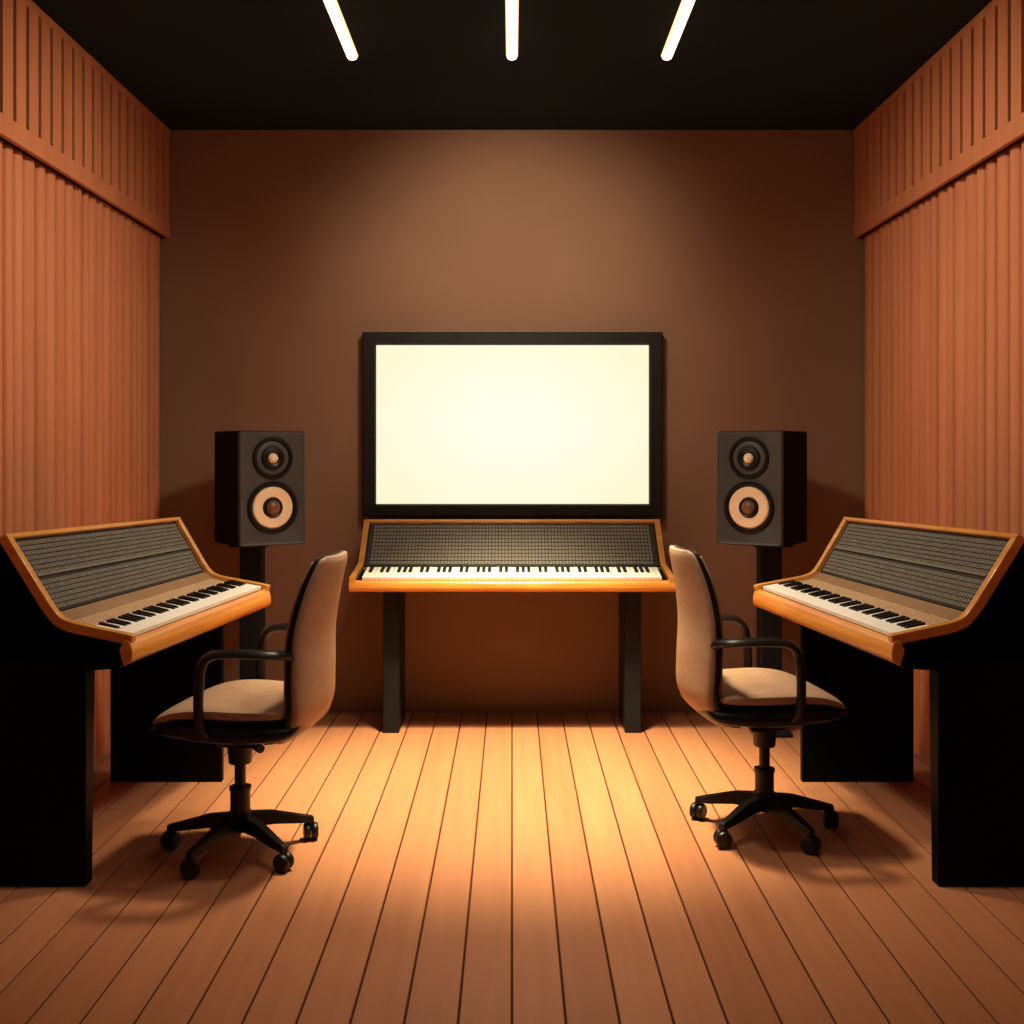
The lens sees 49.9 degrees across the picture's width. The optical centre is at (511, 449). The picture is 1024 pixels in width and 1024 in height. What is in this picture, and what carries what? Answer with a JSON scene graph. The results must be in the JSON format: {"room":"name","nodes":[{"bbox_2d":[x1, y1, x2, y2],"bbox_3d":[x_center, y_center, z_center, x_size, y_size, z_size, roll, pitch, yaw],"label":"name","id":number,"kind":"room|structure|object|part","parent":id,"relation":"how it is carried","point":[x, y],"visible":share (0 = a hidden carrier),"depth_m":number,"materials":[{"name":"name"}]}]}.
{"room":"studio","nodes":[
{"label":"studio","id":0,"kind":"room"},
{"bbox_2d":[0,140,159,761],"bbox_3d":[-1.680,-0.131,1.960,0.100,2.718,6.320,0,0,0],"label":"wall","id":1,"kind":"structure","parent":0,"point":[80,278],"depth_m":4.08,"materials":[{"name":"brown wood"}]},
{"bbox_2d":[0,0,169,237],"bbox_3d":[-1.611,-1.238,1.960,0.038,0.503,6.320,0,0,0],"label":"acoustic panel","id":2,"kind":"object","parent":1,"relation":"attached to","point":[60,108],"depth_m":4.04,"materials":[{"name":"brown wood"}]},
{"bbox_2d":[0,712,1023,1023],"bbox_3d":[0.000,1.270,1.960,3.460,0.100,6.520,0,0,0],"label":"floor","id":3,"kind":"structure","parent":0,"point":[465,867],"depth_m":3.01,"materials":[{"name":"brown wood"}]},
{"bbox_2d":[0,517,270,886],"bbox_3d":[-1.197,0.727,3.571,0.609,0.987,1.039,0,0,0],"label":"console","id":4,"kind":"object","parent":3,"relation":"on","point":[139,601],"visible":1,"depth_m":3.14,"materials":[{"name":"black laminate"}]},
{"bbox_3d":[-1.284,0.736,3.095,0.432,0.968,0.050,0,0,0],"label":"leg panel","id":5,"kind":"part","parent":4,"relation":"part of","materials":[{"name":"black laminate"}]},
{"bbox_3d":[-1.328,0.252,3.569,0.032,0.038,1.025,0,0,10],"label":"rail","id":6,"kind":"part","parent":4,"relation":"part of","materials":[{"name":"brown wood"}]},
{"bbox_3d":[-1.266,0.356,3.568,0.129,0.206,0.995,0,0,10],"label":"control panel","id":7,"kind":"part","parent":4,"relation":"part of","materials":[{"name":"grey metal"}]},
{"bbox_3d":[-1.162,0.393,3.570,0.370,0.306,1.078,0,0,9],"label":"cheek trim","id":8,"kind":"part","parent":4,"relation":"part of","materials":[{"name":"brown wood"}]},
{"bbox_3d":[-1.271,0.890,4.055,0.410,0.660,0.030,0,0,0],"label":"leg panel","id":9,"kind":"part","parent":4,"relation":"part of","materials":[{"name":"black laminate"}]},
{"bbox_2d":[229,545,267,679],"bbox_3d":[-1.123,0.810,4.760,0.160,0.819,0.200,0,0,0],"label":"speaker stand","id":10,"kind":"object","parent":3,"relation":"on","point":[252,559],"visible":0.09,"depth_m":4.71,"materials":[{"name":"laminate"}]},
{"bbox_3d":[-1.123,0.809,4.760,0.092,0.794,0.090,0,0,0],"label":"post","id":11,"kind":"part","parent":10,"relation":"part of","materials":[{"name":"metal"}]},
{"bbox_2d":[215,431,304,546],"bbox_3d":[-1.077,0.160,4.707,0.292,0.480,0.341,0,0,-33],"label":"monitor speaker","id":12,"kind":"object","parent":10,"relation":"on","point":[260,475],"visible":1,"depth_m":4.58},
{"bbox_2d":[151,550,346,878],"bbox_3d":[-0.788,0.764,3.335,0.565,0.911,0.532,0,0,8],"label":"office chair","id":13,"kind":"object","parent":3,"relation":"on","point":[238,716],"visible":1,"depth_m":3.19,"materials":[{"name":"leather"}]},
{"bbox_2d":[152,679,285,723],"bbox_3d":[-0.824,0.768,3.340,0.412,0.071,0.436,0,0,8],"label":"seat cushion","id":14,"kind":"object","parent":13,"relation":"on","point":[248,701],"depth_m":3.18,"materials":[{"name":"fabric"}]},
{"bbox_3d":[-0.759,0.698,3.113,0.281,0.275,0.096,0,0,0],"label":"armrest","id":15,"kind":"part","parent":13,"relation":"part of","materials":[{"name":"plastic"}]},
{"bbox_3d":[-0.775,0.882,3.291,0.026,0.028,0.111,0,0,-37],"label":"height lever","id":16,"kind":"part","parent":13,"relation":"part of","materials":[{"name":"plastic"}]},
{"bbox_3d":[-0.699,0.698,3.540,0.281,0.275,0.096,0,0,16],"label":"armrest","id":17,"kind":"part","parent":13,"relation":"part of","materials":[{"name":"plastic"}]},
{"bbox_2d":[276,551,346,743],"bbox_3d":[-0.598,0.584,3.308,0.182,0.547,0.355,0,0,8],"label":"backrest cushion","id":18,"kind":"object","parent":13,"relation":"on","point":[307,695],"depth_m":3.18,"materials":[{"name":"leather"}]},
{"bbox_2d":[348,519,674,732],"bbox_3d":[0.000,0.767,4.832,1.376,0.906,0.415,0,0,0],"label":"console","id":19,"kind":"object","parent":3,"relation":"on","point":[397,557],"visible":1,"depth_m":4.84,"materials":[{"name":"black laminate"}]},
{"bbox_3d":[-0.521,0.900,4.880,0.069,0.640,0.280,0,0,0],"label":"leg panel","id":20,"kind":"part","parent":19,"relation":"part of","materials":[{"name":"laminate"}]},
{"bbox_3d":[0.000,0.328,4.987,1.341,0.028,0.030,0,0,0],"label":"rail","id":21,"kind":"part","parent":19,"relation":"part of","materials":[{"name":"brown wood"}]},
{"bbox_3d":[0.000,0.424,4.914,1.291,0.180,0.149,0,0,0],"label":"control panel","id":22,"kind":"part","parent":19,"relation":"part of","materials":[{"name":"grey metal"}]},
{"bbox_3d":[0.000,0.442,4.814,1.372,0.245,0.369,0,0,0],"label":"cheek trim","id":23,"kind":"part","parent":19,"relation":"part of","materials":[{"name":"brown wood"}]},
{"bbox_3d":[0.521,0.900,4.880,0.069,0.640,0.280,0,0,0],"label":"leg panel","id":24,"kind":"part","parent":19,"relation":"part of","materials":[{"name":"laminate"}]},
{"bbox_2d":[669,544,846,854],"bbox_3d":[0.784,0.764,3.527,0.547,0.912,0.534,0,0,-4],"label":"office chair","id":25,"kind":"object","parent":3,"relation":"on","point":[764,701],"visible":1,"depth_m":3.38,"materials":[{"name":"leather"}]},
{"bbox_2d":[669,545,727,726],"bbox_3d":[0.592,0.584,3.503,0.162,0.547,0.355,0,0,-7],"label":"backrest cushion","id":26,"kind":"object","parent":25,"relation":"on","point":[701,682],"depth_m":3.38,"materials":[{"name":"fabric"}]},
{"bbox_3d":[0.687,0.698,3.732,0.281,0.275,0.096,0,0,-15],"label":"armrest","id":27,"kind":"part","parent":25,"relation":"part of","materials":[{"name":"plastic"}]},
{"bbox_3d":[0.740,0.698,3.304,0.281,0.275,0.096,0,0,1],"label":"armrest","id":28,"kind":"part","parent":25,"relation":"part of","materials":[{"name":"plastic"}]},
{"bbox_2d":[719,668,845,708],"bbox_3d":[0.809,0.768,3.530,0.412,0.071,0.436,0,0,-7],"label":"seat cushion","id":29,"kind":"object","parent":25,"relation":"on","point":[740,688],"depth_m":3.37,"materials":[{"name":"fabric"}]},
{"bbox_2d":[753,545,792,737],"bbox_3d":[1.113,0.810,4.760,0.160,0.819,0.200,0,0,0],"label":"speaker stand","id":30,"kind":"object","parent":3,"relation":"on","point":[768,559],"visible":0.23,"depth_m":4.71,"materials":[{"name":"laminate"}]},
{"bbox_2d":[717,431,806,546],"bbox_3d":[1.067,0.160,4.707,0.292,0.480,0.341,0,0,33],"label":"monitor speaker","id":31,"kind":"object","parent":30,"relation":"on","point":[762,475],"visible":1,"depth_m":4.59},
{"bbox_3d":[1.113,0.809,4.760,0.092,0.794,0.090,0,0,0],"label":"post","id":32,"kind":"part","parent":30,"relation":"part of","materials":[{"name":"metal"}]},
{"bbox_3d":[1.113,1.212,4.760,0.160,0.016,0.200,0,0,0],"label":"plate","id":33,"kind":"part","parent":30,"relation":"part of","materials":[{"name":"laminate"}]},
{"bbox_2d":[753,517,1023,886],"bbox_3d":[1.197,0.727,3.571,0.609,0.987,1.039,0,0,0],"label":"console","id":34,"kind":"object","parent":3,"relation":"on","point":[884,601],"visible":1,"depth_m":3.17,"materials":[{"name":"black laminate"}]},
{"bbox_3d":[1.271,0.890,4.055,0.410,0.660,0.030,0,0,0],"label":"leg panel","id":35,"kind":"part","parent":34,"relation":"part of","materials":[{"name":"black laminate"}]},
{"bbox_3d":[1.162,0.393,3.570,0.370,0.306,1.078,0,0,-9],"label":"cheek trim","id":36,"kind":"part","parent":34,"relation":"part of","materials":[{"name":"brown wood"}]},
{"bbox_3d":[1.266,0.356,3.568,0.129,0.206,0.995,0,0,-10],"label":"control panel","id":37,"kind":"part","parent":34,"relation":"part of","materials":[{"name":"grey metal"}]},
{"bbox_3d":[1.328,0.252,3.569,0.032,0.038,1.025,0,0,-10],"label":"rail","id":38,"kind":"part","parent":34,"relation":"part of","materials":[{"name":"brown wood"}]},
{"bbox_3d":[1.284,0.736,3.095,0.432,0.968,0.050,0,0,0],"label":"leg panel","id":39,"kind":"part","parent":34,"relation":"part of","materials":[{"name":"black laminate"}]},
{"bbox_2d":[32,0,991,129],"bbox_3d":[0.000,-1.540,1.960,3.460,0.100,6.520,0,0,0],"label":"ceiling","id":40,"kind":"structure","parent":0,"point":[192,64],"depth_m":4.21,"materials":[{"name":"paint"}]},
{"bbox_2d":[323,0,357,59],"bbox_3d":[-0.598,-1.475,3.163,0.044,0.030,1.946,0,0,0],"label":"light bar","id":41,"kind":"object","parent":40,"relation":"attached to","point":[332,6],"depth_m":3.82,"materials":[{"name":"white plastic"}]},
{"bbox_2d":[505,0,518,59],"bbox_3d":[0.000,-1.475,3.163,0.044,0.030,1.946,0,0,0],"label":"light bar","id":42,"kind":"object","parent":40,"relation":"attached to","point":[511,6],"depth_m":3.82,"materials":[{"name":"white plastic"}]},
{"bbox_2d":[661,0,694,59],"bbox_3d":[0.580,-1.475,3.163,0.044,0.030,1.946,0,0,0],"label":"light bar","id":43,"kind":"object","parent":40,"relation":"attached to","point":[685,7],"depth_m":3.82,"materials":[{"name":"white plastic"}]},
{"bbox_2d":[160,130,864,712],"bbox_3d":[0.000,-0.131,5.170,3.460,2.718,0.100,0,0,0],"label":"wall","id":44,"kind":"structure","parent":0,"point":[283,248],"depth_m":5.12,"materials":[{"name":"paint"}]},
{"bbox_2d":[362,332,662,516],"bbox_3d":[0.002,-0.117,5.090,1.385,0.851,0.059,0,0,0],"label":"wall-mounted screen","id":45,"kind":"object","parent":44,"relation":"attached to","point":[455,424],"visible":1,"depth_m":5.07,"materials":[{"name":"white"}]},
{"bbox_2d":[865,140,1023,760],"bbox_3d":[1.680,-0.131,1.960,0.100,2.718,6.320,0,0,0],"label":"wall","id":46,"kind":"structure","parent":0,"point":[944,277],"depth_m":4.10,"materials":[{"name":"brown wood"}]},
{"bbox_2d":[854,0,1023,237],"bbox_3d":[1.611,-1.238,1.960,0.038,0.503,6.320,0,0,0],"label":"acoustic panel","id":47,"kind":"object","parent":46,"relation":"attached to","point":[963,108],"depth_m":4.02,"materials":[{"name":"brown wood"}]}
]}

